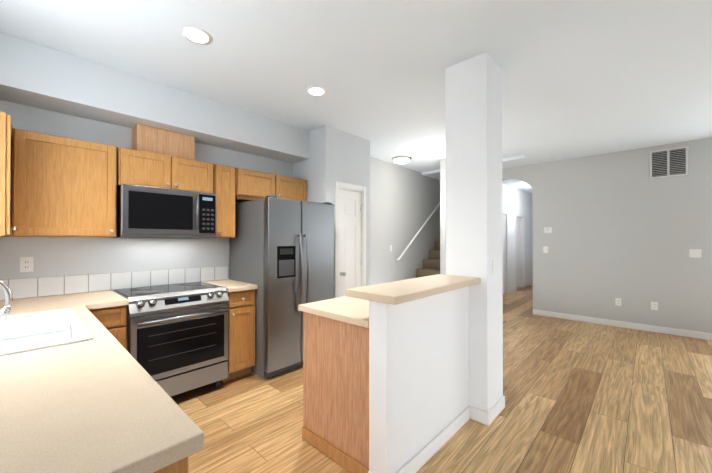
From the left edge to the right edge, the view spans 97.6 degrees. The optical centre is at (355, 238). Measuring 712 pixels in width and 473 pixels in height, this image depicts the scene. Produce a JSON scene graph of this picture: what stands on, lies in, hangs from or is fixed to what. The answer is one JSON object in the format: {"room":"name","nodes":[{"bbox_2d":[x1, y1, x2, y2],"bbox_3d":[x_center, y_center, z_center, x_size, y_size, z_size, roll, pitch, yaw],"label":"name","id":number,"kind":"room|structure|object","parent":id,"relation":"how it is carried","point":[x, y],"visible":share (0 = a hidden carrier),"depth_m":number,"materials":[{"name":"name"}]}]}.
{"room":"kitchen","nodes":[
{"label":"kitchen","id":0,"kind":"room"},
{"bbox_2d":[0,32,308,162],"bbox_3d":[-1.708,-1.202,3.050,0.350,0.350,2.880,0,0,43],"label":"soffit","id":1,"kind":"structure","parent":0,"point":[33,74],"depth_m":2.62,"materials":[{"name":"paint"}]},
{"bbox_2d":[0,100,439,298],"bbox_3d":[1.165,-0.043,6.478,0.150,2.869,12.120,0,0,43],"label":"wall","id":2,"kind":"structure","parent":0,"point":[60,256],"depth_m":3.29,"materials":[{"name":"paint"}]},
{"bbox_2d":[20,257,32,271],"bbox_3d":[-2.541,0.200,2.404,0.008,0.116,0.072,0,0,43],"label":"outlet","id":3,"kind":"object","parent":2,"relation":"attached to","point":[26,264],"visible":1,"depth_m":2.40,"materials":[{"name":"white plastic"}]},
{"bbox_2d":[395,202,439,259],"bbox_3d":[1.532,-0.425,6.692,0.098,1.678,2.235,0,0,43],"label":"stair handrail","id":4,"kind":"object","parent":2,"relation":"attached to","point":[415,236],"visible":0.79,"depth_m":6.33,"materials":[{"name":"white wood"}]},
{"bbox_2d":[293,125,369,297],"bbox_3d":[-0.327,0.005,4.285,0.670,2.750,0.820,0,0,43],"label":"wall","id":5,"kind":"structure","parent":0,"point":[337,155],"depth_m":3.95,"materials":[{"name":"paint"}]},
{"bbox_2d":[339,189,360,296],"bbox_3d":[-0.090,0.368,4.101,0.188,1.998,0.428,0,0,43],"label":"pantry door","id":6,"kind":"structure","parent":5,"relation":"in","point":[349,239],"depth_m":4.08,"materials":[{"name":"white wood"}]},
{"bbox_2d":[335,181,365,297],"bbox_3d":[-0.097,0.334,4.103,0.112,2.090,0.580,0,0,43],"label":"door frame","id":7,"kind":"structure","parent":5,"relation":"attached to","point":[350,187],"depth_m":4.08,"materials":[{"name":"white wood"}]},
{"bbox_2d":[0,0,711,194],"bbox_3d":[3.435,-1.445,4.359,6.370,0.150,12.120,0,0,43],"label":"ceiling","id":8,"kind":"structure","parent":0,"point":[582,78],"depth_m":2.40,"materials":[{"name":"paint"}]},
{"bbox_2d":[181,26,212,44],"bbox_3d":[-1.080,-1.378,2.120,0.190,0.007,0.190,0,0,43],"label":"recessed light","id":9,"kind":"object","parent":8,"relation":"in","point":[197,35],"visible":1,"depth_m":2.11,"materials":[{"name":"white glass"}]},
{"bbox_2d":[306,86,326,95],"bbox_3d":[-0.370,-1.374,2.908,0.190,0.007,0.190,0,0,43],"label":"recessed light","id":10,"kind":"object","parent":8,"relation":"in","point":[316,91],"visible":1,"depth_m":2.90,"materials":[{"name":"white glass"}]},
{"bbox_2d":[392,156,410,163],"bbox_3d":[0.805,-1.389,5.493,0.330,0.126,0.330,0,0,43],"label":"ceiling lamp","id":11,"kind":"object","parent":8,"relation":"attached to","point":[401,159],"visible":0.92,"depth_m":5.40,"materials":[{"name":"white glass"}]},
{"bbox_2d":[369,286,468,472],"bbox_3d":[0.468,0.851,2.050,0.120,1.035,1.030,0,0,43],"label":"wall","id":12,"kind":"structure","parent":0,"point":[418,375],"depth_m":1.83,"materials":[{"name":"white paint"}]},
{"bbox_2d":[397,406,472,472],"bbox_3d":[0.502,1.320,2.006,0.046,0.095,1.043,0,0,43],"label":"baseboard","id":13,"kind":"structure","parent":12,"relation":"attached to","point":[422,457],"depth_m":1.99,"materials":[{"name":"white wood"}]},
{"bbox_2d":[171,284,711,472],"bbox_3d":[3.435,1.430,4.345,6.370,0.100,12.120,0,0,43],"label":"floor","id":14,"kind":"structure","parent":0,"point":[583,397],"depth_m":2.46,"materials":[{"name":"brown wood"}]},
{"bbox_2d":[0,112,306,472],"bbox_3d":[-0.833,0.170,2.219,2.747,2.397,2.867,0,0,43],"label":"kitchen cabinets","id":15,"kind":"object","parent":14,"relation":"on","point":[82,390],"visible":0.96,"depth_m":2.03,"materials":[{"name":"brown wood"}]},
{"bbox_2d":[112,184,215,237],"bbox_3d":[-1.761,-0.225,2.913,0.448,0.435,0.760,0,0,43],"label":"over-the-range microwave","id":16,"kind":"object","parent":15,"relation":"attached to","point":[148,212],"visible":1,"depth_m":2.74,"materials":[{"name":"silver metal"}]},
{"bbox_2d":[112,282,228,396],"bbox_3d":[-1.645,0.912,2.802,0.737,0.920,0.760,0,0,43],"label":"range","id":17,"kind":"object","parent":14,"relation":"on","point":[177,338],"visible":0.9,"depth_m":2.60,"materials":[{"name":"silver metal"}]},
{"bbox_2d":[229,196,333,377],"bbox_3d":[-0.817,0.479,3.560,0.902,1.793,0.876,0,0,43],"label":"fridge","id":18,"kind":"object","parent":14,"relation":"on","point":[281,253],"visible":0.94,"depth_m":3.18,"materials":[{"name":"metal"}]},
{"bbox_2d":[302,314,368,472],"bbox_3d":[0.044,0.934,2.133,0.607,0.870,0.542,0,0,43],"label":"base cabinet","id":19,"kind":"object","parent":14,"relation":"on","point":[335,427],"depth_m":1.91,"materials":[{"name":"brown wood"}]},
{"bbox_2d":[298,286,451,329],"bbox_3d":[0.300,0.478,2.431,0.637,0.041,1.367,0,0,43],"label":"countertop","id":20,"kind":"structure","parent":19,"relation":"on","point":[352,309],"depth_m":1.84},
{"bbox_2d":[416,241,439,277],"bbox_3d":[1.794,0.536,6.454,0.792,1.710,2.310,0,0,43],"label":"stairs","id":21,"kind":"structure","parent":14,"relation":"on","point":[431,265],"depth_m":6.48,"materials":[{"name":"carpet"}]},
{"bbox_2d":[445,52,502,412],"bbox_3d":[0.959,-0.004,2.527,0.330,2.750,0.330,0,0,43],"label":"column","id":22,"kind":"structure","parent":0,"point":[473,104],"depth_m":2.38,"materials":[{"name":"white paint"}]},
{"bbox_2d":[492,260,495,274],"bbox_3d":[1.062,0.220,2.389,0.009,0.116,0.072,0,0,43],"label":"light switch","id":23,"kind":"object","parent":22,"relation":"attached to","point":[493,267],"visible":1,"depth_m":2.37,"materials":[{"name":"white plastic"}]},
{"bbox_2d":[485,396,504,425],"bbox_3d":[1.083,1.322,2.404,0.016,0.095,0.356,0,0,43],"label":"baseboard","id":24,"kind":"structure","parent":22,"relation":"attached to","point":[499,406],"depth_m":2.36,"materials":[{"name":"white wood"}]},
{"bbox_2d":[440,159,532,289],"bbox_3d":[3.590,-0.037,7.714,0.100,2.870,6.000,0,0,43],"label":"wall","id":25,"kind":"structure","parent":0,"point":[514,201],"depth_m":8.20,"materials":[{"name":"white paint"}]},
{"bbox_2d":[502,214,505,293],"bbox_3d":[3.526,0.386,7.626,0.188,1.998,0.748,0,0,43],"label":"hall door","id":26,"kind":"structure","parent":25,"relation":"in","point":[504,247],"depth_m":7.81,"materials":[{"name":"white wood"}]},
{"bbox_2d":[508,287,515,293],"bbox_3d":[4.089,1.352,8.157,0.013,0.095,0.660,0,0,43],"label":"baseboard","id":27,"kind":"structure","parent":25,"relation":"attached to","point":[513,289],"depth_m":8.13,"materials":[{"name":"white wood"}]},
{"bbox_2d":[502,210,524,293],"bbox_3d":[4.027,0.355,8.179,0.124,2.090,2.400,0,0,43],"label":"door frame","id":28,"kind":"structure","parent":25,"relation":"attached to","point":[522,216],"depth_m":8.43,"materials":[{"name":"white wood"}]},
{"bbox_2d":[517,218,521,286],"bbox_3d":[4.443,0.393,8.924,0.391,1.998,0.617,0,0,43],"label":"hall door","id":29,"kind":"structure","parent":25,"relation":"in","point":[519,256],"depth_m":8.98,"materials":[{"name":"white wood"}]},
{"bbox_2d":[502,138,711,332],"bbox_3d":[4.447,0.007,4.665,5.320,2.750,0.120,0,0,43],"label":"wall","id":30,"kind":"structure","parent":0,"point":[627,231],"depth_m":4.84,"materials":[{"name":"paint"}]},
{"bbox_2d":[543,246,547,252],"bbox_3d":[3.388,0.196,5.567,0.072,0.116,0.009,0,0,43],"label":"light switch","id":31,"kind":"object","parent":30,"relation":"attached to","point":[545,249],"visible":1,"depth_m":5.57,"materials":[{"name":"white plastic"}]},
{"bbox_2d":[544,227,551,232],"bbox_3d":[3.412,-0.151,5.536,0.120,0.095,0.024,0,0,43],"label":"thermostat","id":32,"kind":"object","parent":30,"relation":"attached to","point":[547,229],"visible":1,"depth_m":5.52,"materials":[{"name":"paint"}]},
{"bbox_2d":[615,298,620,305],"bbox_3d":[4.114,0.993,4.883,0.072,0.116,0.008,0,0,43],"label":"electrical outlet","id":33,"kind":"object","parent":30,"relation":"attached to","point":[617,301],"visible":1,"depth_m":4.88,"materials":[{"name":"white plastic"}]},
{"bbox_2d":[533,309,711,339],"bbox_3d":[4.788,1.332,4.247,4.260,0.095,0.013,0,0,43],"label":"baseboard","id":34,"kind":"structure","parent":30,"relation":"attached to","point":[665,330],"depth_m":4.79,"materials":[{"name":"white wood"}]},
{"bbox_2d":[651,302,657,309],"bbox_3d":[4.412,0.996,4.604,0.072,0.116,0.008,0,0,43],"label":"electrical outlet","id":35,"kind":"object","parent":30,"relation":"attached to","point":[654,305],"visible":1,"depth_m":4.60,"materials":[{"name":"white plastic"}]},
{"bbox_2d":[649,146,688,178],"bbox_3d":[4.521,-1.097,4.509,0.400,0.415,0.014,0,0,43],"label":"air vent","id":36,"kind":"object","parent":30,"relation":"in","point":[669,162],"visible":1,"depth_m":4.50,"materials":[{"name":"metal"}]},
{"bbox_2d":[689,249,701,257],"bbox_3d":[4.713,0.204,4.326,0.116,0.116,0.009,0,0,43],"label":"double light switch","id":37,"kind":"object","parent":30,"relation":"attached to","point":[696,253],"visible":1,"depth_m":4.32,"materials":[{"name":"white plastic"}]}
]}

